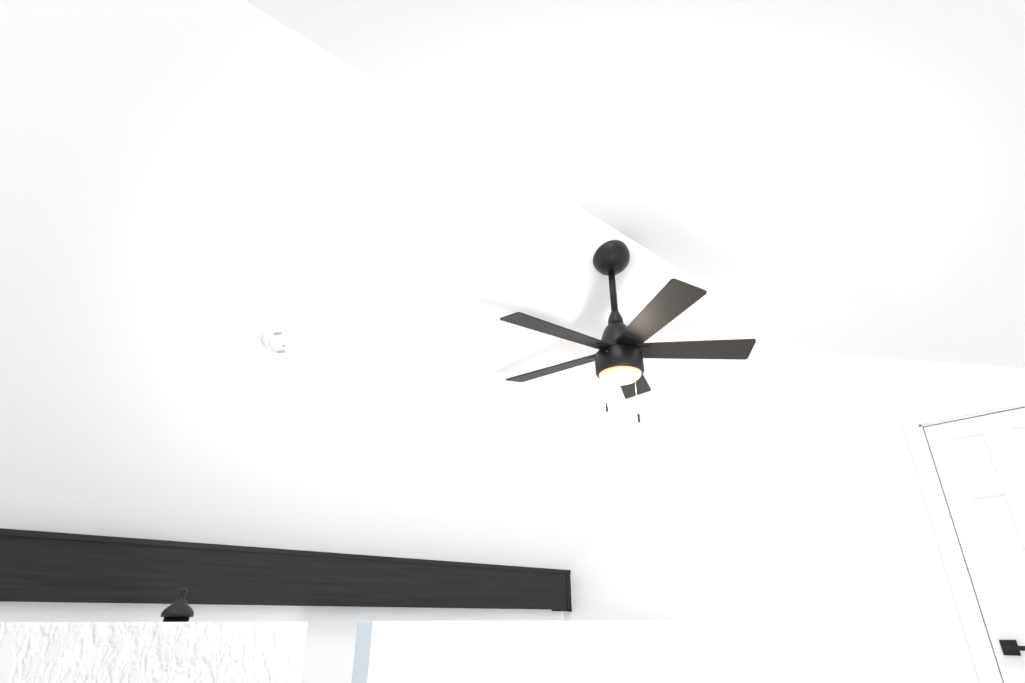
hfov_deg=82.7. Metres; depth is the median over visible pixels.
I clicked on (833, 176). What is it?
ceiling
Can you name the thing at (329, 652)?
wall
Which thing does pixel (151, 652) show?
wall
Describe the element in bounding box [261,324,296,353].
smoke detector
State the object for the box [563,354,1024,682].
wall
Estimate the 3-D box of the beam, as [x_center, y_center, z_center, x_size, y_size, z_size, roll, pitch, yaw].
[-1.741,1.259,3.142,5.850,0.317,0.108,21,-32,-37]
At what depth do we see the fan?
2.46 m
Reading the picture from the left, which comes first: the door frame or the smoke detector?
the smoke detector
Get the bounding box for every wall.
[0,602,562,682]
[0,622,307,682]
[351,621,701,682]
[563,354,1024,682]
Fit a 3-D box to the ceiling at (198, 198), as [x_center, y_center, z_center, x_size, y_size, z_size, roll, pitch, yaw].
[-1.017,0.209,2.732,6.090,1.461,2.540,21,-32,-37]
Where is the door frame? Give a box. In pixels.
[900,389,1024,682]
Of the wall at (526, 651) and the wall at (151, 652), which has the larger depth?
the wall at (526, 651)
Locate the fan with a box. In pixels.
[500,240,755,421]
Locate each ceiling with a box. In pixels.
[0,0,814,569]
[245,0,1024,368]
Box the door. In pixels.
[924,408,1024,682]
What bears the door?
in the wall at (784, 532)
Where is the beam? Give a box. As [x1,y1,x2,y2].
[0,528,571,611]

